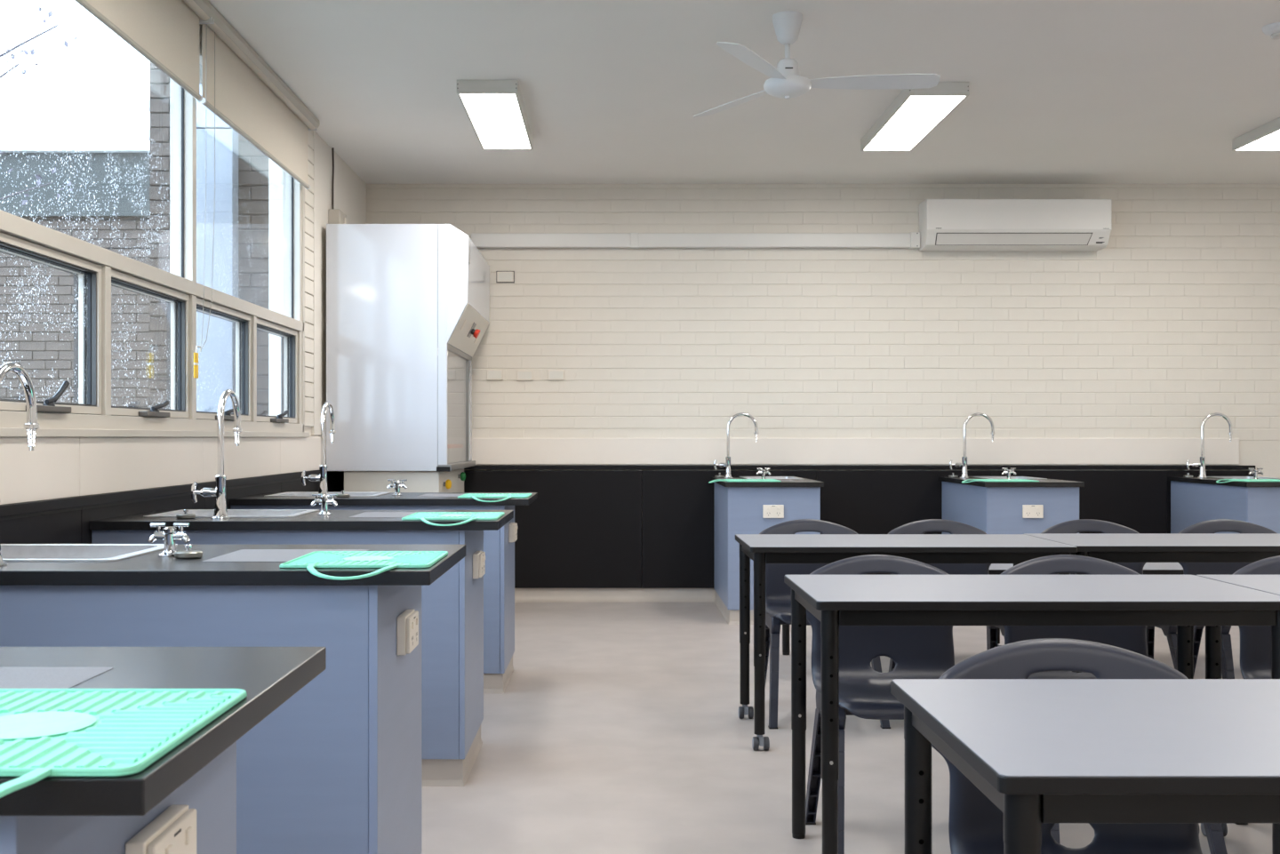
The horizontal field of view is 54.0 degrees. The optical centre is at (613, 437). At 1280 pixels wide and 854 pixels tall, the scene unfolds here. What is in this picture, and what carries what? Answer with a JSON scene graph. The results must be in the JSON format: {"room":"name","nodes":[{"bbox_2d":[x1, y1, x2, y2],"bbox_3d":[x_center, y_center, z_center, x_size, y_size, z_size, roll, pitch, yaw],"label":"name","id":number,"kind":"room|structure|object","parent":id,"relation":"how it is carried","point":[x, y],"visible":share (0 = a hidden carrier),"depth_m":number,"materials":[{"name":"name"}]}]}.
{"room":"science classroom","nodes":[
{"label":"science classroom","id":0,"kind":"room"},
{"bbox_2d":[0,24,366,543],"bbox_3d":[-1.818,-0.313,3.095,0.234,2.920,11.390,0,0,0],"label":"wall","id":1,"kind":"structure","parent":0,"point":[51,493],"depth_m":5.25,"materials":[{"name":"white paint"}]},
{"bbox_2d":[0,232,101,414],"bbox_3d":[-1.769,-0.331,3.876,0.120,0.507,0.833,0,0,0],"label":"window","id":2,"kind":"structure","parent":1,"relation":"in","point":[87,276],"depth_m":4.25,"materials":[{"name":"glass"}]},
{"bbox_2d":[0,43,181,274],"bbox_3d":[-1.778,-1.122,4.321,0.008,0.962,1.730,0,0,0],"label":"window","id":3,"kind":"structure","parent":1,"relation":"in","point":[69,157],"depth_m":4.23,"materials":[{"name":"clear glass"}]},
{"bbox_2d":[74,0,212,101],"bbox_3d":[-1.685,-1.577,4.280,0.070,0.393,1.776,0,0,0],"label":"roller blind","id":4,"kind":"object","parent":3,"relation":"attached to","point":[164,32],"visible":0.95,"depth_m":4.73,"materials":[{"name":"beige fabric"}]},
{"bbox_2d":[111,269,189,418],"bbox_3d":[-1.769,-0.331,4.763,0.120,0.507,0.833,0,0,0],"label":"window","id":5,"kind":"structure","parent":1,"relation":"in","point":[177,403],"depth_m":5.15,"materials":[{"name":"glass"}]},
{"bbox_2d":[0,42,309,437],"bbox_3d":[-1.767,-0.827,3.038,0.124,1.652,8.035,0,0,0],"label":"window frame","id":6,"kind":"structure","parent":1,"relation":"attached to","point":[182,104],"depth_m":5.18,"materials":[{"name":"beige metal"}]},
{"bbox_2d":[174,297,251,421],"bbox_3d":[-1.769,-0.331,5.649,0.120,0.507,0.833,0,0,0],"label":"window","id":7,"kind":"structure","parent":1,"relation":"in","point":[241,350],"depth_m":6.03,"materials":[{"name":"glass"}]},
{"bbox_2d":[196,138,291,309],"bbox_3d":[-1.778,-1.122,6.094,0.008,0.961,1.731,0,0,0],"label":"window","id":8,"kind":"structure","parent":1,"relation":"in","point":[196,139],"depth_m":5.90,"materials":[{"name":"clear glass"}]},
{"bbox_2d":[193,19,317,378],"bbox_3d":[-1.685,-1.006,6.026,0.070,1.535,1.954,0,0,0],"label":"roller blind","id":9,"kind":"object","parent":8,"relation":"attached to","point":[234,88],"visible":0.9,"depth_m":5.87,"materials":[{"name":"beige fabric"}]},
{"bbox_2d":[193,0,319,127],"bbox_3d":[-1.669,-1.746,5.200,0.059,0.047,3.640,0,0,0],"label":"trim","id":10,"kind":"structure","parent":1,"relation":"attached to","point":[205,5],"depth_m":5.76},
{"bbox_2d":[256,318,297,423],"bbox_3d":[-1.769,-0.331,6.537,0.120,0.507,0.833,0,0,0],"label":"window","id":11,"kind":"structure","parent":1,"relation":"in","point":[289,338],"depth_m":6.92,"materials":[{"name":"beige metal"}]},
{"bbox_2d":[328,147,346,223],"bbox_3d":[-1.688,-1.533,7.720,0.080,0.480,0.200,0,0,0],"label":"box","id":12,"kind":"object","parent":1,"relation":"attached to","point":[335,216],"visible":0.73,"depth_m":7.65,"materials":[{"name":"beige plastic"}]},
{"bbox_2d":[208,0,1279,183],"bbox_3d":[2.408,-1.848,3.095,8.785,0.150,11.790,0,0,0],"label":"ceiling","id":13,"kind":"structure","parent":0,"point":[1061,92],"depth_m":6.21,"materials":[{"name":"paint"}]},
{"bbox_2d":[456,80,533,149],"bbox_3d":[-0.626,-1.739,6.837,0.302,0.067,1.216,0,0,0],"label":"ceiling light","id":14,"kind":"object","parent":13,"relation":"attached to","point":[495,109],"visible":1,"depth_m":6.60,"materials":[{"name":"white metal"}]},
{"bbox_2d":[693,10,940,117],"bbox_3d":[0.864,-1.599,5.282,0.995,0.348,1.116,0,0,0],"label":"ceiling fan","id":15,"kind":"object","parent":13,"relation":"hanging from","point":[786,82],"visible":1,"depth_m":5.25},
{"bbox_2d":[860,81,968,151],"bbox_3d":[1.625,-1.739,6.877,0.302,0.067,1.216,0,0,0],"label":"ceiling light","id":16,"kind":"object","parent":13,"relation":"attached to","point":[914,114],"visible":0.81,"depth_m":6.71,"materials":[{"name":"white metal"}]},
{"bbox_2d":[1232,117,1279,151],"bbox_3d":[3.836,-1.739,6.877,0.302,0.067,1.216,0,0,0],"label":"ceiling light","id":17,"kind":"object","parent":13,"relation":"attached to","point":[1266,137],"visible":1,"depth_m":7.27,"materials":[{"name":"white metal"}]},
{"bbox_2d":[1236,129,1279,150],"bbox_3d":[3.836,-1.709,6.878,0.273,0.005,1.186,0,0,0],"label":"diffuser","id":18,"kind":"object","parent":17,"relation":"attached to","point":[1265,140],"depth_m":7.28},
{"bbox_2d":[1262,22,1279,39],"bbox_3d":[2.860,-1.744,5.420,0.112,0.056,0.112,0,0,0],"label":"smoke detector","id":19,"kind":"object","parent":13,"relation":"attached to","point":[1273,29],"visible":1,"depth_m":5.40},
{"bbox_2d":[366,184,1279,588],"bbox_3d":[2.412,-0.313,8.875,8.794,2.920,0.230,0,0,0],"label":"wall","id":20,"kind":"structure","parent":0,"point":[860,372],"depth_m":8.79,"materials":[{"name":"beige paint"}]},
{"bbox_2d":[486,369,503,379],"bbox_3d":[-0.828,-0.437,8.777,0.115,0.072,0.019,0,0,0],"label":"wall plate","id":21,"kind":"object","parent":20,"relation":"attached to","point":[491,374],"visible":1,"depth_m":8.77,"materials":[{"name":"beige plastic"}]},
{"bbox_2d":[496,271,514,282],"bbox_3d":[-0.754,-1.121,8.777,0.127,0.084,0.020,0,0,0],"label":"wall plate","id":22,"kind":"object","parent":20,"relation":"attached to","point":[501,276],"visible":1,"depth_m":8.77,"materials":[{"name":"beige plastic"}]},
{"bbox_2d":[516,370,533,380],"bbox_3d":[-0.617,-0.432,8.777,0.115,0.068,0.019,0,0,0],"label":"wall plate","id":23,"kind":"object","parent":20,"relation":"attached to","point":[521,375],"visible":1,"depth_m":8.77,"materials":[{"name":"beige plastic"}]},
{"bbox_2d":[547,369,564,379],"bbox_3d":[-0.399,-0.435,8.777,0.115,0.068,0.019,0,0,0],"label":"wall plate","id":24,"kind":"object","parent":20,"relation":"attached to","point":[552,374],"visible":1,"depth_m":8.77,"materials":[{"name":"beige plastic"}]},
{"bbox_2d":[514,588,715,602],"bbox_3d":[2.800,1.099,8.768,7.600,0.095,0.055,0,0,0],"label":"baseboard","id":25,"kind":"structure","parent":20,"relation":"attached to","point":[521,595],"depth_m":8.79,"materials":[{"name":"plastic"}]},
{"bbox_2d":[471,232,919,248],"bbox_3d":[0.569,-1.368,8.745,3.117,0.108,0.083,0,0,0],"label":"duct","id":26,"kind":"object","parent":20,"relation":"attached to","point":[911,240],"visible":0.93,"depth_m":8.72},
{"bbox_2d":[918,199,1111,251],"bbox_3d":[2.756,-1.463,8.658,1.257,0.328,0.252,0,0,0],"label":"air conditioner","id":27,"kind":"object","parent":20,"relation":"attached to","point":[944,225],"visible":1,"depth_m":8.53,"materials":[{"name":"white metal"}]},
{"bbox_2d":[421,602,1271,853],"bbox_3d":[2.408,1.207,3.095,8.785,0.120,11.790,0,0,0],"label":"floor","id":28,"kind":"structure","parent":0,"point":[615,728],"depth_m":4.50,"materials":[{"name":"concrete"}]},
{"bbox_2d":[0,647,326,853],"bbox_3d":[-1.044,0.709,1.326,1.335,0.877,0.638,0,0,0],"label":"lab bench","id":29,"kind":"object","parent":28,"relation":"on","point":[51,815],"visible":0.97,"depth_m":1.40,"materials":[{"name":"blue laminate"}]},
{"bbox_2d":[0,688,247,798],"bbox_3d":[-0.543,0.276,1.120,0.316,0.020,0.433,0,0,0],"label":"mat","id":30,"kind":"object","parent":29,"relation":"on","point":[44,732],"visible":1,"depth_m":1.17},
{"bbox_2d":[125,805,196,853],"bbox_3d":[-0.469,0.447,1.317,0.034,0.086,0.132,0,0,0],"label":"power outlet","id":31,"kind":"object","parent":29,"relation":"attached to","point":[173,831],"visible":1,"depth_m":1.31,"materials":[{"name":"beige plastic"}]},
{"bbox_2d":[165,844,173,853],"bbox_3d":[-0.455,0.427,1.287,0.005,0.016,0.014,0,0,0],"label":"rocker switch","id":32,"kind":"object","parent":31,"relation":"attached to","point":[169,848],"depth_m":1.28,"materials":[{"name":"beige plastic"}]},
{"bbox_2d":[184,826,192,845],"bbox_3d":[-0.455,0.427,1.347,0.005,0.016,0.014,0,0,0],"label":"rocker switch","id":33,"kind":"object","parent":31,"relation":"attached to","point":[188,830],"depth_m":1.34,"materials":[{"name":"beige plastic"}]},
{"bbox_2d":[0,544,466,853],"bbox_3d":[-1.044,0.709,2.896,1.335,0.877,0.638,0,0,0],"label":"lab bench","id":34,"kind":"object","parent":28,"relation":"on","point":[335,768],"visible":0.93,"depth_m":2.60,"materials":[{"name":"blue laminate"}]},
{"bbox_2d":[0,361,39,566],"bbox_3d":[-1.360,0.054,2.763,0.132,0.440,0.236,0,0,0],"label":"tap","id":35,"kind":"object","parent":34,"relation":"on","point":[31,426],"visible":1,"depth_m":2.85,"materials":[{"name":"silver metal"}]},
{"bbox_2d":[0,544,7,566],"bbox_3d":[-1.326,0.201,2.677,0.064,0.146,0.064,0,0,0],"label":"tap","id":36,"kind":"object","parent":35,"relation":"on","point":[2,564],"depth_m":2.68,"materials":[{"name":"silver metal"}]},
{"bbox_2d":[0,544,177,561],"bbox_3d":[-1.353,0.357,2.974,0.515,0.174,0.413,0,0,0],"label":"sink basin","id":37,"kind":"object","parent":34,"relation":"in","point":[10,552],"depth_m":3.14,"materials":[{"name":"silver metal"}]},
{"bbox_2d":[148,522,190,556],"bbox_3d":[-1.025,0.236,2.905,0.096,0.076,0.052,0,0,0],"label":"tap","id":38,"kind":"object","parent":34,"relation":"on","point":[170,535],"visible":0.94,"depth_m":2.90,"materials":[{"name":"silver metal"}]},
{"bbox_2d":[174,544,202,559],"bbox_3d":[-0.964,0.259,2.853,0.062,0.030,0.062,0,0,0],"label":"plug","id":39,"kind":"object","parent":34,"relation":"on","point":[189,554],"visible":1,"depth_m":2.83,"materials":[{"name":"metal"}]},
{"bbox_2d":[0,544,466,585],"bbox_3d":[-1.044,0.289,2.896,1.335,0.030,0.638,0,0,0],"label":"countertop","id":40,"kind":"structure","parent":34,"relation":"on","point":[150,569],"depth_m":2.58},
{"bbox_2d":[279,551,447,580],"bbox_3d":[-0.543,0.276,2.732,0.316,0.020,0.433,0,0,0],"label":"mat","id":41,"kind":"object","parent":34,"relation":"on","point":[385,560],"visible":1,"depth_m":2.73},
{"bbox_2d":[396,609,418,655],"bbox_3d":[-0.469,0.447,2.887,0.034,0.086,0.132,0,0,0],"label":"power outlet","id":42,"kind":"object","parent":34,"relation":"attached to","point":[407,622],"visible":1,"depth_m":2.82,"materials":[{"name":"beige plastic"}]},
{"bbox_2d":[88,509,513,786],"bbox_3d":[-1.044,0.709,4.421,1.335,0.877,0.638,0,0,0],"label":"lab bench","id":43,"kind":"object","parent":28,"relation":"on","point":[452,605],"visible":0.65,"depth_m":4.12,"materials":[{"name":"blue laminate"}]},
{"bbox_2d":[176,509,195,519],"bbox_3d":[-1.440,0.259,4.235,0.062,0.030,0.062,0,0,0],"label":"plug","id":44,"kind":"object","parent":43,"relation":"on","point":[185,516],"visible":1,"depth_m":4.21,"materials":[{"name":"metal"}]},
{"bbox_2d":[190,389,242,519],"bbox_3d":[-1.356,0.054,4.318,0.132,0.440,0.236,0,0,0],"label":"tap","id":45,"kind":"object","parent":43,"relation":"on","point":[220,512],"visible":1,"depth_m":4.22,"materials":[{"name":"silver metal"}]},
{"bbox_2d":[210,475,230,519],"bbox_3d":[-1.322,0.201,4.232,0.064,0.146,0.064,0,0,0],"label":"tap","id":46,"kind":"object","parent":45,"relation":"on","point":[220,512],"depth_m":4.22,"materials":[{"name":"silver metal"}]},
{"bbox_2d":[143,509,319,517],"bbox_3d":[-1.353,0.357,4.498,0.515,0.174,0.413,0,0,0],"label":"sink basin","id":47,"kind":"object","parent":43,"relation":"in","point":[199,513],"depth_m":4.67,"materials":[{"name":"silver metal"}]},
{"bbox_2d":[88,510,513,530],"bbox_3d":[-1.044,0.289,4.421,1.335,0.030,0.638,0,0,0],"label":"countertop","id":48,"kind":"structure","parent":43,"relation":"on","point":[340,520],"depth_m":4.10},
{"bbox_2d":[311,493,337,515],"bbox_3d":[-1.020,0.236,4.440,0.096,0.076,0.052,0,0,0],"label":"tap","id":49,"kind":"object","parent":43,"relation":"on","point":[324,501],"visible":1,"depth_m":4.43,"materials":[{"name":"silver metal"}]},
{"bbox_2d":[401,512,504,526],"bbox_3d":[-0.543,0.276,4.257,0.316,0.020,0.433,0,0,0],"label":"mat","id":50,"kind":"object","parent":43,"relation":"on","point":[468,516],"visible":1,"depth_m":4.25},
{"bbox_2d":[472,551,485,578],"bbox_3d":[-0.469,0.447,4.412,0.034,0.086,0.132,0,0,0],"label":"power outlet","id":51,"kind":"object","parent":43,"relation":"attached to","point":[478,556],"visible":1,"depth_m":4.35,"materials":[{"name":"beige plastic"}]},
{"bbox_2d":[229,492,537,694],"bbox_3d":[-1.044,0.709,5.916,1.335,0.877,0.638,0,0,0],"label":"lab bench","id":52,"kind":"object","parent":28,"relation":"on","point":[499,577],"visible":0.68,"depth_m":5.62,"materials":[{"name":"blue laminate"}]},
{"bbox_2d":[301,401,335,497],"bbox_3d":[-1.356,0.054,5.813,0.132,0.440,0.236,0,0,0],"label":"tap","id":53,"kind":"object","parent":52,"relation":"on","point":[322,477],"visible":0.94,"depth_m":5.72,"materials":[{"name":"silver metal"}]},
{"bbox_2d":[318,464,330,497],"bbox_3d":[-1.322,0.201,5.727,0.064,0.146,0.064,0,0,0],"label":"tap","id":54,"kind":"object","parent":53,"relation":"on","point":[323,468],"depth_m":5.71,"materials":[{"name":"silver metal"}]},
{"bbox_2d":[264,492,390,496],"bbox_3d":[-1.353,0.357,5.994,0.515,0.174,0.413,0,0,0],"label":"sink basin","id":55,"kind":"object","parent":52,"relation":"in","point":[283,494],"depth_m":6.16,"materials":[{"name":"silver metal"}]},
{"bbox_2d":[229,492,537,505],"bbox_3d":[-1.044,0.289,5.916,1.335,0.030,0.638,0,0,0],"label":"countertop","id":56,"kind":"structure","parent":52,"relation":"on","point":[407,499],"depth_m":5.60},
{"bbox_2d":[386,479,407,495],"bbox_3d":[-1.020,0.236,5.935,0.096,0.076,0.052,0,0,0],"label":"tap","id":57,"kind":"object","parent":52,"relation":"on","point":[396,484],"visible":1,"depth_m":5.93,"materials":[{"name":"silver metal"}]},
{"bbox_2d":[457,493,532,502],"bbox_3d":[-0.543,0.276,5.752,0.316,0.020,0.433,0,0,0],"label":"mat","id":58,"kind":"object","parent":52,"relation":"on","point":[507,496],"visible":1,"depth_m":5.75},
{"bbox_2d":[508,522,517,543],"bbox_3d":[-0.469,0.447,5.907,0.034,0.086,0.132,0,0,0],"label":"power outlet","id":59,"kind":"object","parent":52,"relation":"attached to","point":[512,526],"visible":1,"depth_m":5.84,"materials":[{"name":"beige plastic"}]},
{"bbox_2d":[326,224,490,492],"bbox_3d":[-1.276,-0.059,8.092,0.846,2.411,1.327,0,0,0],"label":"tall cabinet","id":60,"kind":"object","parent":28,"relation":"on","point":[408,305],"visible":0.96,"depth_m":7.43,"materials":[{"name":"metal"}]},
{"bbox_2d":[447,444,455,463],"bbox_3d":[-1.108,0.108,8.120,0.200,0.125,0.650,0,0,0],"label":"power outlet","id":61,"kind":"object","parent":60,"relation":"on","point":[451,448],"visible":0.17,"depth_m":7.88,"materials":[{"name":"grey plastic"}]},
{"bbox_2d":[447,224,490,357],"bbox_3d":[-0.928,-0.911,8.095,0.143,0.706,1.317,0,0,0],"label":"hood","id":62,"kind":"object","parent":60,"relation":"attached to","point":[468,270],"depth_m":7.56,"materials":[{"name":"metal"}]},
{"bbox_2d":[467,322,476,337],"bbox_3d":[-0.910,-0.688,8.080,0.048,0.090,0.120,0,0,0],"label":"switch plate","id":63,"kind":"object","parent":60,"relation":"attached to","point":[471,331],"depth_m":8.07,"materials":[{"name":"metal"}]},
{"bbox_2d":[473,333,480,343],"bbox_3d":[-0.919,-0.670,8.500,0.039,0.073,0.100,0,0,0],"label":"switch plate","id":64,"kind":"object","parent":60,"relation":"attached to","point":[476,340],"depth_m":8.50,"materials":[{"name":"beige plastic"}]},
{"bbox_2d":[711,476,823,624],"bbox_3d":[0.983,0.709,8.208,0.604,0.877,1.096,0,0,0],"label":"lab bench","id":65,"kind":"object","parent":28,"relation":"on","point":[738,505],"visible":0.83,"depth_m":7.69,"materials":[{"name":"blue laminate"}]},
{"bbox_2d":[713,412,759,478],"bbox_3d":[0.823,0.054,8.428,0.302,0.440,0.075,0,0,8],"label":"tap","id":66,"kind":"object","parent":65,"relation":"on","point":[728,474],"visible":1,"depth_m":8.42,"materials":[{"name":"silver metal"}]},
{"bbox_2d":[723,456,733,478],"bbox_3d":[0.771,0.201,8.430,0.064,0.146,0.064,0,0,0],"label":"tap","id":67,"kind":"object","parent":66,"relation":"on","point":[728,474],"depth_m":8.42,"materials":[{"name":"silver metal"}]},
{"bbox_2d":[708,479,780,483],"bbox_3d":[0.811,0.276,7.850,0.433,0.020,0.316,0,0,0],"label":"mat","id":68,"kind":"object","parent":65,"relation":"on","point":[726,480],"visible":1,"depth_m":7.79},
{"bbox_2d":[756,467,770,479],"bbox_3d":[0.970,0.236,8.120,0.096,0.076,0.052,0,0,0],"label":"tap","id":69,"kind":"object","parent":65,"relation":"on","point":[763,472],"visible":0.91,"depth_m":8.11,"materials":[{"name":"silver metal"}]},
{"bbox_2d":[711,476,823,487],"bbox_3d":[0.983,0.289,8.208,0.604,0.030,1.096,0,0,0],"label":"countertop","id":70,"kind":"structure","parent":65,"relation":"on","point":[799,483],"depth_m":7.66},
{"bbox_2d":[739,476,804,479],"bbox_3d":[1.060,0.357,8.457,0.379,0.174,0.515,0,0,0],"label":"sink basin","id":71,"kind":"object","parent":65,"relation":"in","point":[740,477],"depth_m":8.68,"materials":[{"name":"silver metal"}]},
{"bbox_2d":[762,504,783,518],"bbox_3d":[0.978,0.454,7.677,0.126,0.080,0.014,0,0,0],"label":"power outlet","id":72,"kind":"object","parent":65,"relation":"attached to","point":[769,511],"visible":1,"depth_m":7.67,"materials":[{"name":"beige plastic"}]},
{"bbox_2d":[759,519,890,729],"bbox_3d":[0.850,0.753,5.222,0.481,0.788,0.569,0,0,-1],"label":"plastic chair","id":73,"kind":"object","parent":28,"relation":"on","point":[778,594],"visible":0.32,"depth_m":5.40,"materials":[{"name":"grey plastic"}]},
{"bbox_2d":[805,554,954,853],"bbox_3d":[0.806,0.753,3.559,0.481,0.788,0.569,0,0,-1],"label":"plastic chair","id":74,"kind":"object","parent":28,"relation":"on","point":[916,652],"visible":0.4,"depth_m":3.74,"materials":[{"name":"grey plastic"}]},
{"bbox_2d":[782,563,1013,655],"bbox_3d":[1.464,0.893,6.367,1.184,0.507,0.594,0,0,0],"label":"table","id":75,"kind":"object","parent":28,"relation":"on","point":[995,569],"visible":0.06,"depth_m":6.61,"materials":[{"name":"grey laminate"}]},
{"bbox_2d":[735,534,1077,750],"bbox_3d":[1.092,0.772,4.857,1.190,0.749,0.594,0,0,0],"label":"table","id":76,"kind":"object","parent":28,"relation":"on","point":[763,549],"visible":0.8,"depth_m":4.58,"materials":[{"name":"grey laminate"}]},
{"bbox_2d":[888,519,1004,671],"bbox_3d":[1.408,0.753,5.222,0.481,0.788,0.569,0,0,0],"label":"plastic chair","id":77,"kind":"object","parent":28,"relation":"on","point":[923,526],"visible":0.08,"depth_m":5.45,"materials":[{"name":"grey plastic"}]},
{"bbox_2d":[938,476,1084,534],"bbox_3d":[2.568,0.709,8.208,0.604,0.877,1.096,0,0,0],"label":"lab bench","id":78,"kind":"object","parent":28,"relation":"on","point":[992,508],"visible":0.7,"depth_m":7.69,"materials":[{"name":"blue laminate"}]},
{"bbox_2d":[949,412,995,478],"bbox_3d":[2.408,0.054,8.428,0.302,0.440,0.075,0,0,8],"label":"tap","id":79,"kind":"object","parent":78,"relation":"on","point":[964,474],"visible":1,"depth_m":8.42,"materials":[{"name":"silver metal"}]},
{"bbox_2d":[960,456,969,478],"bbox_3d":[2.356,0.201,8.430,0.064,0.146,0.064,0,0,0],"label":"tap","id":80,"kind":"object","parent":79,"relation":"on","point":[964,474],"depth_m":8.42,"materials":[{"name":"silver metal"}]},
{"bbox_2d":[961,479,1039,483],"bbox_3d":[2.396,0.276,7.850,0.433,0.020,0.316,0,0,0],"label":"mat","id":81,"kind":"object","parent":78,"relation":"on","point":[982,480],"visible":1,"depth_m":7.79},
{"bbox_2d":[968,476,1047,479],"bbox_3d":[2.646,0.357,8.457,0.379,0.174,0.515,0,0,0],"label":"sink basin","id":82,"kind":"object","parent":78,"relation":"in","point":[980,477],"depth_m":8.65,"materials":[{"name":"silver metal"}]},
{"bbox_2d":[1001,467,1016,479],"bbox_3d":[2.555,0.236,8.120,0.096,0.076,0.052,0,0,0],"label":"tap","id":83,"kind":"object","parent":78,"relation":"on","point":[1008,472],"visible":0.9,"depth_m":8.11,"materials":[{"name":"silver metal"}]},
{"bbox_2d":[938,476,1084,487],"bbox_3d":[2.568,0.289,8.208,0.604,0.030,1.096,0,0,0],"label":"countertop","id":84,"kind":"structure","parent":78,"relation":"on","point":[1053,483],"depth_m":7.66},
{"bbox_2d":[1022,504,1043,518],"bbox_3d":[2.563,0.454,7.677,0.126,0.080,0.014,0,0,0],"label":"power outlet","id":85,"kind":"object","parent":78,"relation":"attached to","point":[1028,511],"visible":1,"depth_m":7.67,"materials":[{"name":"beige plastic"}]},
{"bbox_2d":[784,575,1279,853],"bbox_3d":[1.085,0.772,3.344,1.184,0.749,0.594,0,0,0],"label":"table","id":86,"kind":"object","parent":28,"relation":"on","point":[1185,602],"visible":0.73,"depth_m":3.07,"materials":[{"name":"grey laminate"}]},
{"bbox_2d":[931,638,1202,853],"bbox_3d":[0.790,0.753,1.962,0.481,0.788,0.569,0,0,-1],"label":"plastic chair","id":87,"kind":"object","parent":28,"relation":"on","point":[975,823],"visible":0.27,"depth_m":2.15,"materials":[{"name":"grey plastic"}]},
{"bbox_2d":[890,679,1279,853],"bbox_3d":[1.105,0.772,1.772,1.300,0.749,0.594,0,0,0],"label":"table","id":88,"kind":"object","parent":28,"relation":"on","point":[1046,751],"visible":1,"depth_m":1.67,"materials":[{"name":"grey laminate"}]},
{"bbox_2d":[1040,519,1176,672],"bbox_3d":[2.070,0.753,5.222,0.481,0.788,0.569,0,0,0],"label":"plastic chair","id":89,"kind":"object","parent":28,"relation":"on","point":[1081,525],"visible":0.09,"depth_m":5.45,"materials":[{"name":"grey plastic"}]},
{"bbox_2d":[1000,554,1227,853],"bbox_3d":[1.379,0.753,3.559,0.481,0.788,0.569,0,0,0],"label":"plastic chair","id":90,"kind":"object","parent":28,"relation":"on","point":[1132,638],"visible":0.18,"depth_m":3.76,"materials":[{"name":"grey plastic"}]},
{"bbox_2d":[1024,533,1279,672],"bbox_3d":[2.340,0.772,4.897,1.300,0.749,0.594,0,0,0],"label":"table","id":91,"kind":"object","parent":28,"relation":"on","point":[1113,548],"visible":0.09,"depth_m":4.62,"materials":[{"name":"grey laminate"}]},
{"bbox_2d":[1143,562,1183,575],"bbox_3d":[2.654,0.893,6.367,1.184,0.507,0.594,0,0,0],"label":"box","id":92,"kind":"object","parent":28,"relation":"on","point":[1149,568],"visible":0.02,"depth_m":6.09,"materials":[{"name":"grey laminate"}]},
{"bbox_2d":[1168,476,1279,533],"bbox_3d":[4.163,0.709,8.208,0.604,0.877,1.096,0,0,0],"label":"lab bench","id":93,"kind":"object","parent":28,"relation":"on","point":[1194,500],"visible":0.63,"depth_m":8.04,"materials":[{"name":"blue laminate"}]},
{"bbox_2d":[1185,412,1232,478],"bbox_3d":[4.003,0.054,8.428,0.302,0.440,0.075,0,0,8],"label":"tap","id":94,"kind":"object","parent":93,"relation":"on","point":[1202,473],"visible":1,"depth_m":8.42,"materials":[{"name":"silver metal"}]},
{"bbox_2d":[1197,456,1207,478],"bbox_3d":[3.951,0.201,8.430,0.064,0.146,0.064,0,0,0],"label":"tap","id":95,"kind":"object","parent":94,"relation":"on","point":[1202,473],"depth_m":8.42,"materials":[{"name":"silver metal"}]},
{"bbox_2d":[1168,476,1279,487],"bbox_3d":[4.163,0.289,8.208,0.604,0.030,1.096,0,0,0],"label":"countertop","id":96,"kind":"structure","parent":93,"relation":"on","point":[1210,480],"depth_m":7.99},
{"bbox_2d":[1206,476,1279,479],"bbox_3d":[4.240,0.357,8.457,0.379,0.174,0.515,0,0,0],"label":"sink basin","id":97,"kind":"object","parent":93,"relation":"in","point":[1220,477],"depth_m":8.65,"materials":[{"name":"silver metal"}]},
{"bbox_2d":[1216,479,1279,483],"bbox_3d":[3.991,0.276,7.850,0.433,0.020,0.316,0,0,0],"label":"mat","id":98,"kind":"object","parent":93,"relation":"on","point":[1228,480],"visible":1,"depth_m":7.80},
{"bbox_2d":[1248,467,1263,479],"bbox_3d":[4.150,0.236,8.120,0.096,0.076,0.052,0,0,0],"label":"tap","id":99,"kind":"object","parent":93,"relation":"on","point":[1255,472],"visible":0.92,"depth_m":8.11,"materials":[{"name":"silver metal"}]},
{"bbox_2d":[1178,519,1276,679],"bbox_3d":[2.670,0.753,5.222,0.481,0.788,0.569,0,0,0],"label":"plastic chair","id":100,"kind":"object","parent":28,"relation":"on","point":[1218,525],"visible":0.16,"depth_m":5.43,"materials":[{"name":"grey plastic"}]},
{"bbox_2d":[1195,575,1279,836],"bbox_3d":[2.274,0.772,3.344,1.184,0.749,0.594,0,0,0],"label":"table","id":101,"kind":"object","parent":28,"relation":"on","point":[1270,584],"visible":0.24,"depth_m":3.58,"materials":[{"name":"grey laminate"}]},
{"bbox_2d":[1232,555,1279,824],"bbox_3d":[2.083,0.753,3.559,0.481,0.788,0.569,0,0,0],"label":"plastic chair","id":102,"kind":"object","parent":28,"relation":"on","point":[1255,641],"visible":0.18,"depth_m":3.75,"materials":[{"name":"grey plastic"}]},
{"label":"outside","id":103,"kind":"structure","parent":0,"visible":0},
{"bbox_3d":[-20.998,1.357,15.000,38.005,0.180,60.000,0,0,0],"label":"ground","id":104,"kind":"structure","parent":103,"visible":0},
{"bbox_2d":[0,7,77,205],"bbox_3d":[-5.633,-1.282,9.308,3.199,5.104,0.572,0,0,3],"label":"tree","id":105,"kind":"object","parent":104,"relation":"on","point":[50,13],"visible":0.98,"depth_m":9.39,"materials":[{"name":"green plant"}]},
{"bbox_2d":[0,143,150,407],"bbox_3d":[-4.850,-0.708,12.180,5.600,3.950,1.440,0,0,0],"label":"brick building","id":106,"kind":"structure","parent":104,"relation":"on","point":[37,350],"depth_m":11.60,"materials":[{"name":"grey brick"}]},
{"bbox_2d":[149,61,268,418],"bbox_3d":[-2.300,-1.333,7.539,0.880,5.200,0.242,0,0,0],"label":"brick wall","id":107,"kind":"structure","parent":104,"relation":"on","point":[252,164],"depth_m":7.42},
{"bbox_2d":[196,82,238,412],"bbox_3d":[-2.345,-1.279,7.330,0.284,5.092,0.120,0,0,0],"label":"concrete column","id":108,"kind":"structure","parent":104,"relation":"on","point":[226,137],"depth_m":7.27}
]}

